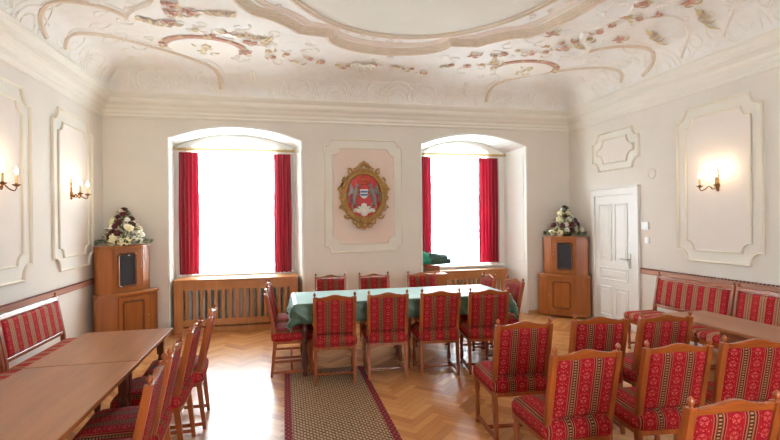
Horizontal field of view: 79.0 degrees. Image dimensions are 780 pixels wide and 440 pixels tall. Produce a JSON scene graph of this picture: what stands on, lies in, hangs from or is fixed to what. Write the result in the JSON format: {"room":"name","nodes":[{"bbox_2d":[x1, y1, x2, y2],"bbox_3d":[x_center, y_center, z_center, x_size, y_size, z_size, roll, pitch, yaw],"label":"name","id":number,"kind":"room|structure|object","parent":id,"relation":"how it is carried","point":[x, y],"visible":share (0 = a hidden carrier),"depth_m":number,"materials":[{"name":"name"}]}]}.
{"room":"assembly chamber","nodes":[
{"label":"assembly chamber","id":0,"kind":"room"},
{"bbox_2d":[0,59,102,368],"bbox_3d":[-3.263,-0.314,2.438,0.250,4.000,9.283,-1,0,-13],"label":"wall","id":1,"kind":"structure","parent":0,"point":[76,306],"depth_m":5.18,"materials":[{"name":"paint"}]},
{"bbox_2d":[0,164,20,190],"bbox_3d":[-3.427,-0.382,4.183,0.178,0.260,0.288,-1,0,-13],"label":"wall sconce","id":2,"kind":"object","parent":1,"relation":"attached to","point":[2,183],"visible":1,"depth_m":4.24,"materials":[{"name":"gold metal"}]},
{"bbox_2d":[0,76,32,286],"bbox_3d":[-3.521,-0.353,4.229,0.030,1.915,1.190,-1,0,-13],"label":"trim","id":3,"kind":"structure","parent":1,"relation":"attached to","point":[16,207],"depth_m":4.54,"materials":[{"name":"paint"}]},
{"bbox_2d":[0,278,93,313],"bbox_3d":[-3.069,0.809,2.283,0.036,0.084,8.400,-1,0,-13],"label":"trim","id":4,"kind":"structure","parent":1,"relation":"attached to","point":[7,307],"depth_m":5.01,"materials":[{"name":"brown wood"}]},
{"bbox_2d":[50,106,93,271],"bbox_3d":[-3.875,-0.352,5.809,0.030,1.890,1.130,-1,0,-13],"label":"trim","id":5,"kind":"structure","parent":1,"relation":"attached to","point":[71,137],"depth_m":5.73,"materials":[{"name":"paint"}]},
{"bbox_2d":[70,179,90,199],"bbox_3d":[-3.777,-0.378,5.745,0.178,0.260,0.288,-1,0,-13],"label":"wall sconce","id":6,"kind":"object","parent":1,"relation":"attached to","point":[80,193],"visible":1,"depth_m":5.71,"materials":[{"name":"gold metal"}]},
{"bbox_2d":[102,117,569,334],"bbox_3d":[-0.461,-0.345,7.581,7.468,4.000,0.030,-1,0,-13],"label":"wall","id":7,"kind":"structure","parent":0,"point":[134,150],"depth_m":7.42,"materials":[{"name":"paint"}]},
{"bbox_2d":[175,135,295,319],"bbox_3d":[-2.503,-0.022,7.791,2.090,3.400,0.300,-1,0,-13],"label":"wall niche","id":8,"kind":"object","parent":7,"relation":"in","point":[280,146],"visible":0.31,"depth_m":7.59,"materials":[{"name":"white paint"}]},
{"bbox_2d":[174,146,294,152],"bbox_3d":[-2.469,-1.122,7.580,1.854,0.064,0.132,-1,0,-13],"label":"curtain rod","id":9,"kind":"object","parent":8,"relation":"attached to","point":[175,147],"visible":1,"depth_m":7.54,"materials":[{"name":"gold metal"}]},
{"bbox_2d":[179,152,199,274],"bbox_3d":[-3.141,-0.103,7.394,0.309,1.913,0.062,-1,0,-13],"label":"curtain","id":10,"kind":"object","parent":9,"relation":"hanging from","point":[189,208],"visible":1,"depth_m":7.39,"materials":[{"name":"red fabric"}]},
{"bbox_2d":[177,137,294,276],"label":"window","id":11,"kind":"structure","parent":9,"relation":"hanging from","point":[236,190],"depth_m":7.61,"materials":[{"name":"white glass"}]},
{"bbox_2d":[274,154,291,271],"bbox_3d":[-1.748,-0.110,7.706,0.289,1.920,0.062,-1,0,-13],"label":"curtain","id":12,"kind":"object","parent":9,"relation":"hanging from","point":[282,196],"visible":1,"depth_m":7.71,"materials":[{"name":"red fabric"}]},
{"bbox_2d":[166,126,304,333],"bbox_3d":[-2.357,0.128,7.394,1.966,3.097,0.539,-1,0,-13],"label":"trim","id":13,"kind":"structure","parent":7,"relation":"attached to","point":[174,140],"depth_m":7.34,"materials":[{"name":"white paint"}]},
{"bbox_2d":[323,139,402,252],"bbox_3d":[-0.414,-0.385,7.561,1.275,1.800,0.030,-1,0,-13],"label":"wall panel","id":14,"kind":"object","parent":7,"relation":"attached to","point":[341,235],"depth_m":7.56,"materials":[{"name":"paint"}]},
{"bbox_2d":[338,161,389,229],"bbox_3d":[-0.411,-0.397,7.515,0.862,1.099,0.106,-1,0,-13],"label":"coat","id":15,"kind":"object","parent":7,"relation":"attached to","point":[363,197],"visible":1,"depth_m":7.51,"materials":[{"name":"gold metal"}]},
{"bbox_2d":[420,133,528,313],"bbox_3d":[1.391,0.086,8.233,1.928,3.097,0.539,-1,0,-13],"label":"trim","id":16,"kind":"structure","parent":7,"relation":"attached to","point":[515,161],"depth_m":8.35,"materials":[{"name":"white paint"}]},
{"bbox_2d":[528,310,538,313],"bbox_3d":[2.808,1.589,8.282,0.825,0.060,0.022,-1,0,-13],"label":"baseboard","id":17,"kind":"structure","parent":7,"relation":"attached to","point":[529,311],"depth_m":8.20,"materials":[{"name":"brown wood"}]},
{"bbox_2d":[0,0,779,110],"bbox_3d":[0.482,-2.180,3.281,7.968,0.650,9.283,-1,0,-13],"label":"ceiling","id":18,"kind":"structure","parent":0,"point":[563,55],"depth_m":5.92,"materials":[{"name":"paint"}]},
{"bbox_2d":[64,312,716,439],"bbox_3d":[0.460,1.695,3.574,8.068,0.100,9.983,-1,0,-13],"label":"floor","id":19,"kind":"structure","parent":0,"point":[246,403],"depth_m":4.63,"materials":[{"name":"brown wood"}]},
{"bbox_2d":[0,343,19,380],"bbox_3d":[-2.845,1.210,3.362,0.565,0.943,1.086,-1,0,-13],"label":"upholstered bench","id":20,"kind":"object","parent":19,"relation":"on","point":[4,374],"visible":0.17,"depth_m":3.81,"materials":[{"name":"red fabric"}]},
{"bbox_2d":[0,292,75,370],"bbox_3d":[-3.084,1.213,4.430,0.565,0.943,1.086,-1,0,-13],"label":"upholstered bench","id":21,"kind":"object","parent":19,"relation":"on","point":[20,334],"visible":0.48,"depth_m":4.28,"materials":[{"name":"fabric"}]},
{"bbox_2d":[0,361,139,439],"bbox_3d":[-1.819,1.296,2.397,0.670,0.750,1.280,-1,0,-13],"label":"dining table","id":22,"kind":"object","parent":19,"relation":"on","point":[41,403],"visible":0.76,"depth_m":2.48,"materials":[{"name":"brown wood"}]},
{"bbox_2d":[25,328,172,412],"bbox_3d":[-2.068,1.298,3.497,0.665,0.750,0.965,-1,0,-13],"label":"dining table","id":23,"kind":"object","parent":19,"relation":"on","point":[128,345],"visible":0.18,"depth_m":3.40,"materials":[{"name":"brown wood"}]},
{"bbox_2d":[92,244,158,331],"bbox_3d":[-3.596,1.020,6.476,0.686,1.340,0.691,-1,0,-13],"label":"cabinet","id":24,"kind":"object","parent":19,"relation":"on","point":[124,299],"visible":0.73,"depth_m":6.34,"materials":[{"name":"brown wood"}]},
{"bbox_2d":[93,207,152,245],"bbox_3d":[-3.639,0.091,6.489,0.738,0.527,0.644,-1,0,-13],"label":"flower arrangement","id":25,"kind":"object","parent":24,"relation":"on","point":[111,238],"visible":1,"depth_m":6.40,"materials":[{"name":"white plant"}]},
{"bbox_2d":[72,332,183,439],"bbox_3d":[-1.540,1.200,2.814,0.528,0.935,0.477,-1,0,-16],"label":"dining chair","id":26,"kind":"object","parent":19,"relation":"on","point":[111,423],"visible":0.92,"depth_m":2.73,"materials":[{"name":"red fabric"}]},
{"bbox_2d":[118,352,167,439],"bbox_3d":[-1.420,1.198,2.345,0.528,0.935,0.477,-1,0,-17],"label":"dining chair","id":27,"kind":"object","parent":19,"relation":"on","point":[151,393],"visible":1,"depth_m":2.27,"materials":[{"name":"brown wood"}]},
{"bbox_2d":[110,315,202,439],"bbox_3d":[-1.658,1.201,3.407,0.528,0.935,0.477,-1,0,-13],"label":"dining chair","id":28,"kind":"object","parent":19,"relation":"on","point":[183,385],"visible":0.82,"depth_m":3.28,"materials":[{"name":"brown wood"}]},
{"bbox_2d":[142,303,215,429],"bbox_3d":[-1.723,1.202,3.906,0.528,0.935,0.477,-1,0,-17],"label":"dining chair","id":29,"kind":"object","parent":19,"relation":"on","point":[199,373],"visible":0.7,"depth_m":3.76,"materials":[{"name":"brown wood"}]},
{"bbox_2d":[172,273,297,333],"bbox_3d":[-2.350,1.279,7.342,1.819,0.795,0.417,-1,0,-13],"label":"radiator cover","id":30,"kind":"object","parent":19,"relation":"on","point":[237,282],"visible":0.8,"depth_m":7.14,"materials":[{"name":"brown wood"}]},
{"bbox_2d":[189,287,287,319],"bbox_3d":[-2.339,1.339,7.295,1.515,0.675,0.100,-1,0,-13],"label":"radiator","id":31,"kind":"object","parent":19,"relation":"on","point":[276,288],"visible":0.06,"depth_m":7.24,"materials":[{"name":"metal"}]},
{"bbox_2d":[266,279,308,358],"bbox_3d":[-1.226,1.196,5.769,0.528,0.935,0.477,-1,0,-12],"label":"dining chair","id":32,"kind":"object","parent":19,"relation":"on","point":[281,318],"visible":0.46,"depth_m":5.62,"materials":[{"name":"brown wood"}]},
{"bbox_2d":[264,284,313,377],"bbox_3d":[-1.111,1.195,5.231,0.528,0.935,0.477,-1,0,-13],"label":"dining chair","id":33,"kind":"object","parent":19,"relation":"on","point":[280,334],"visible":0.95,"depth_m":5.03,"materials":[{"name":"brown wood"}]},
{"bbox_2d":[315,273,350,351],"bbox_3d":[-0.764,1.191,6.219,0.477,0.935,0.528,-1,0,-11],"label":"dining chair","id":34,"kind":"object","parent":19,"relation":"on","point":[329,282],"visible":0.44,"depth_m":6.42,"materials":[{"name":"red fabric"}]},
{"bbox_2d":[284,366,401,439],"bbox_3d":[-0.254,1.649,3.113,0.860,0.006,4.395,-1,0,-13],"label":"runner rug","id":35,"kind":"object","parent":19,"relation":"on","point":[337,408],"visible":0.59,"depth_m":4.13,"materials":[{"name":"beige carpet"}]},
{"bbox_2d":[312,292,356,385],"bbox_3d":[-0.579,1.183,4.926,0.477,0.935,0.528,-1,0,-9],"label":"dining chair","id":36,"kind":"object","parent":35,"relation":"on","point":[334,316],"visible":1,"depth_m":4.72,"materials":[{"name":"fabric"}]},
{"bbox_2d":[358,272,394,348],"bbox_3d":[-0.179,1.185,6.309,0.477,0.935,0.528,-1,0,-10],"label":"dining chair","id":37,"kind":"object","parent":19,"relation":"on","point":[371,281],"visible":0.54,"depth_m":6.50,"materials":[{"name":"red fabric"}]},
{"bbox_2d":[361,289,408,380],"bbox_3d":[-0.052,1.183,5.090,0.477,0.935,0.528,-1,0,-9],"label":"dining chair","id":38,"kind":"object","parent":19,"relation":"on","point":[387,312],"visible":1,"depth_m":4.88,"materials":[{"name":"red fabric"}]},
{"bbox_2d":[300,318,485,376],"bbox_3d":[0.112,1.266,5.625,2.390,0.765,0.825,-1,0,-13],"label":"dining table","id":39,"kind":"object","parent":19,"relation":"on","point":[304,331],"visible":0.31,"depth_m":5.00,"materials":[{"name":"brown wood"}]},
{"bbox_2d":[286,284,518,332],"bbox_3d":[0.108,1.015,5.637,2.642,0.292,1.040,-1,0,-13],"label":"tablecloth","id":40,"kind":"object","parent":39,"relation":"on","point":[300,305],"visible":0.52,"depth_m":5.42,"materials":[{"name":"green fabric"}]},
{"bbox_2d":[407,270,447,346],"bbox_3d":[0.497,1.177,6.399,0.477,0.935,0.528,-1,0,-11],"label":"dining chair","id":41,"kind":"object","parent":19,"relation":"on","point":[421,279],"visible":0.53,"depth_m":6.59,"materials":[{"name":"red fabric"}]},
{"bbox_2d":[411,288,460,377],"bbox_3d":[0.500,1.177,5.162,0.477,0.935,0.528,-1,0,-8],"label":"dining chair","id":42,"kind":"object","parent":19,"relation":"on","point":[439,318],"visible":1,"depth_m":4.96,"materials":[{"name":"red fabric"}]},
{"bbox_2d":[429,272,447,285],"bbox_3d":[0.702,1.256,7.681,0.440,0.772,0.239,-1,0,-13],"label":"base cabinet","id":43,"kind":"object","parent":19,"relation":"on","point":[441,276],"visible":0.23,"depth_m":7.62,"materials":[{"name":"brown wood"}]},
{"bbox_2d":[423,268,508,290],"bbox_3d":[1.335,1.253,8.279,1.559,0.765,0.180,-1,0,-13],"label":"radiator cover","id":44,"kind":"object","parent":19,"relation":"on","point":[458,274],"visible":0.27,"depth_m":8.24,"materials":[{"name":"brown wood"}]},
{"bbox_2d":[423,265,439,270],"bbox_3d":[0.715,0.827,8.151,0.280,0.100,0.140,-1,0,-13],"label":"wooden box","id":45,"kind":"object","parent":44,"relation":"on","point":[425,267],"visible":0.83,"depth_m":8.09,"materials":[{"name":"brown wood"}]},
{"bbox_2d":[423,251,450,264],"bbox_3d":[0.795,0.649,8.151,0.500,0.259,0.123,-1,0,-13],"label":"folded cloth","id":46,"kind":"object","parent":45,"relation":"on","point":[428,258],"visible":0.99,"depth_m":8.10,"materials":[{"name":"green fabric"}]},
{"bbox_2d":[447,279,496,288],"bbox_3d":[1.320,1.313,8.347,1.255,0.645,0.100,-1,0,-13],"label":"radiator","id":47,"kind":"object","parent":19,"relation":"on","point":[452,281],"visible":0.02,"depth_m":8.30,"materials":[{"name":"metal"}]},
{"bbox_2d":[459,271,496,348],"bbox_3d":[1.089,1.170,6.266,0.528,0.935,0.477,-1,0,-11],"label":"dining chair","id":48,"kind":"object","parent":19,"relation":"on","point":[488,280],"visible":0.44,"depth_m":6.13,"materials":[{"name":"red fabric"}]},
{"bbox_2d":[459,287,509,374],"bbox_3d":[1.035,1.171,5.216,0.477,0.935,0.528,-1,0,-3],"label":"dining chair","id":49,"kind":"object","parent":19,"relation":"on","point":[485,307],"visible":0.83,"depth_m":5.01,"materials":[{"name":"red fabric"}]},
{"bbox_2d":[472,275,524,359],"bbox_3d":[1.310,1.168,5.783,0.528,0.935,0.477,-1,0,-13],"label":"dining chair","id":50,"kind":"object","parent":19,"relation":"on","point":[516,287],"visible":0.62,"depth_m":5.67,"materials":[{"name":"red fabric"}]},
{"bbox_2d":[473,317,552,439],"bbox_3d":[0.941,1.172,3.652,0.477,0.935,0.528,-1,0,-8],"label":"dining chair","id":51,"kind":"object","parent":19,"relation":"on","point":[519,365],"visible":0.9,"depth_m":3.45,"materials":[{"name":"red fabric"}]},
{"bbox_2d":[538,236,591,318],"bbox_3d":[2.919,0.947,7.935,0.686,1.340,0.691,-1,0,-13],"label":"cabinet","id":52,"kind":"object","parent":19,"relation":"on","point":[565,281],"visible":0.99,"depth_m":7.83,"materials":[{"name":"brown wood"}]},
{"bbox_2d":[543,205,585,235],"bbox_3d":[2.906,0.013,7.963,0.696,0.524,0.648,-1,0,-13],"label":"flower arrangement","id":53,"kind":"object","parent":52,"relation":"on","point":[559,219],"visible":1,"depth_m":7.88,"materials":[{"name":"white plant"}]},
{"bbox_2d":[511,343,621,439],"bbox_3d":[1.068,1.171,2.907,0.477,0.935,0.528,-1,0,-11],"label":"dining chair","id":54,"kind":"object","parent":19,"relation":"on","point":[578,403],"visible":1,"depth_m":2.70,"materials":[{"name":"red fabric"}]},
{"bbox_2d":[568,313,628,434],"bbox_3d":[1.561,1.165,3.781,0.477,0.935,0.528,-1,0,-4],"label":"dining chair","id":55,"kind":"object","parent":19,"relation":"on","point":[600,333],"visible":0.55,"depth_m":3.54,"materials":[{"name":"red fabric"}]},
{"bbox_2d":[623,310,693,386],"bbox_3d":[2.073,1.159,3.834,0.477,0.935,0.528,-1,0,-7],"label":"dining chair","id":56,"kind":"object","parent":19,"relation":"on","point":[665,329],"visible":0.49,"depth_m":3.60,"materials":[{"name":"red fabric"}]},
{"bbox_2d":[613,337,713,439],"bbox_3d":[1.667,1.164,3.015,0.477,0.935,0.528,-1,0,-7],"label":"dining chair","id":57,"kind":"object","parent":19,"relation":"on","point":[669,374],"visible":0.8,"depth_m":2.80,"materials":[{"name":"red fabric"}]},
{"bbox_2d":[623,272,735,366],"bbox_3d":[3.331,1.141,5.524,0.565,0.943,1.086,-1,0,-13],"label":"upholstered bench","id":58,"kind":"object","parent":19,"relation":"on","point":[678,296],"visible":0.64,"depth_m":5.56,"materials":[{"name":"red fabric"}]},
{"bbox_2d":[660,310,779,342],"bbox_3d":[2.978,1.242,3.559,0.500,0.750,1.890,-1,0,-13],"label":"dining table","id":59,"kind":"object","parent":19,"relation":"on","point":[735,329],"visible":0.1,"depth_m":3.87,"materials":[{"name":"brown wood"}]},
{"bbox_2d":[673,335,779,439],"bbox_3d":[2.216,1.158,3.098,0.477,0.935,0.528,-1,0,-1],"label":"dining chair","id":60,"kind":"object","parent":19,"relation":"on","point":[749,370],"visible":0.64,"depth_m":2.87,"materials":[{"name":"red fabric"}]},
{"bbox_2d":[678,389,779,439],"bbox_3d":[1.363,1.167,2.158,0.477,0.935,0.528,-1,0,-9],"label":"dining chair","id":61,"kind":"object","parent":19,"relation":"on","point":[734,418],"visible":1,"depth_m":1.91,"materials":[{"name":"red fabric"}]},
{"bbox_2d":[697,283,779,369],"bbox_3d":[3.570,1.139,4.455,0.565,0.943,1.086,-1,0,-13],"label":"upholstered bench","id":62,"kind":"object","parent":19,"relation":"on","point":[761,308],"visible":0.49,"depth_m":4.78,"materials":[{"name":"red fabric"}]},
{"bbox_2d":[422,141,504,289],"bbox_3d":[1.263,-0.064,8.635,1.880,3.400,0.300,-1,0,-13],"label":"window frame","id":63,"kind":"structure","parent":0,"point":[490,150],"depth_m":8.65,"materials":[{"name":"white paint"}]},
{"bbox_2d":[422,152,505,156],"bbox_3d":[1.298,-1.165,8.424,1.644,0.064,0.132,-1,0,-13],"label":"curtain rod","id":64,"kind":"object","parent":63,"relation":"attached to","point":[427,153],"visible":0.94,"depth_m":8.39,"materials":[{"name":"gold metal"}]},
{"bbox_2d":[422,157,431,264],"bbox_3d":[0.619,-0.159,8.236,0.221,1.885,0.062,-1,0,-13],"label":"curtain","id":65,"kind":"object","parent":64,"relation":"hanging from","point":[426,161],"visible":0.63,"depth_m":8.24,"materials":[{"name":"red fabric"}]},
{"bbox_2d":[422,143,504,267],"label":"window","id":66,"kind":"structure","parent":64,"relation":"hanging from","point":[454,180],"depth_m":8.42,"materials":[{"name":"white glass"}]},
{"bbox_2d":[479,158,498,262],"bbox_3d":[1.773,-0.175,8.494,0.386,1.870,0.062,-1,0,-13],"label":"curtain","id":67,"kind":"object","parent":64,"relation":"hanging from","point":[488,167],"visible":1,"depth_m":8.49,"materials":[{"name":"red fabric"}]},
{"bbox_2d":[569,67,779,351],"bbox_3d":[4.263,-0.398,4.124,0.260,4.000,9.283,-1,0,-13],"label":"wall","id":68,"kind":"structure","parent":0,"point":[656,125],"depth_m":6.28,"materials":[{"name":"paint"}]},
{"bbox_2d":[0,7,779,132],"bbox_3d":[0.487,-1.693,3.281,7.508,0.345,8.823,-1,0,-13],"label":"trim","id":69,"kind":"structure","parent":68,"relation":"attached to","point":[21,48],"depth_m":6.84,"materials":[{"name":"paint"}]},
{"bbox_2d":[590,184,640,331],"bbox_3d":[3.412,0.554,7.229,0.084,2.115,1.070,-1,0,-13],"label":"door","id":70,"kind":"structure","parent":68,"relation":"in","point":[615,211],"depth_m":7.20,"materials":[{"name":"paint"}]},
{"bbox_2d":[592,125,639,172],"bbox_3d":[3.422,-1.068,7.225,0.030,0.610,1.040,-1,0,-13],"label":"trim","id":71,"kind":"structure","parent":68,"relation":"attached to","point":[617,149],"depth_m":7.18,"materials":[{"name":"paint"}]},
{"bbox_2d":[641,222,648,229],"bbox_3d":[3.573,0.080,6.626,0.024,0.105,0.130,-1,0,-13],"label":"light switch","id":72,"kind":"object","parent":68,"relation":"attached to","point":[644,225],"visible":1,"depth_m":6.60,"materials":[{"name":"white plastic"}]},
{"bbox_2d":[696,169,719,190],"bbox_3d":[3.734,-0.462,5.490,0.178,0.260,0.288,-1,0,-13],"label":"wall sconce","id":73,"kind":"object","parent":68,"relation":"attached to","point":[717,184],"visible":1,"depth_m":5.50,"materials":[{"name":"gold metal"}]},
{"bbox_2d":[640,268,779,291],"bbox_3d":[4.328,0.707,3.255,0.036,0.084,7.065,-1,0,-13],"label":"trim","id":74,"kind":"structure","parent":68,"relation":"attached to","point":[768,287],"depth_m":5.57,"materials":[{"name":"brown wood"}]},
{"bbox_2d":[676,91,764,266],"bbox_3d":[3.810,-0.443,5.527,0.030,1.900,1.120,-1,0,-13],"label":"wall panel","id":75,"kind":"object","parent":68,"relation":"attached to","point":[726,225],"depth_m":5.45,"materials":[{"name":"paint"}]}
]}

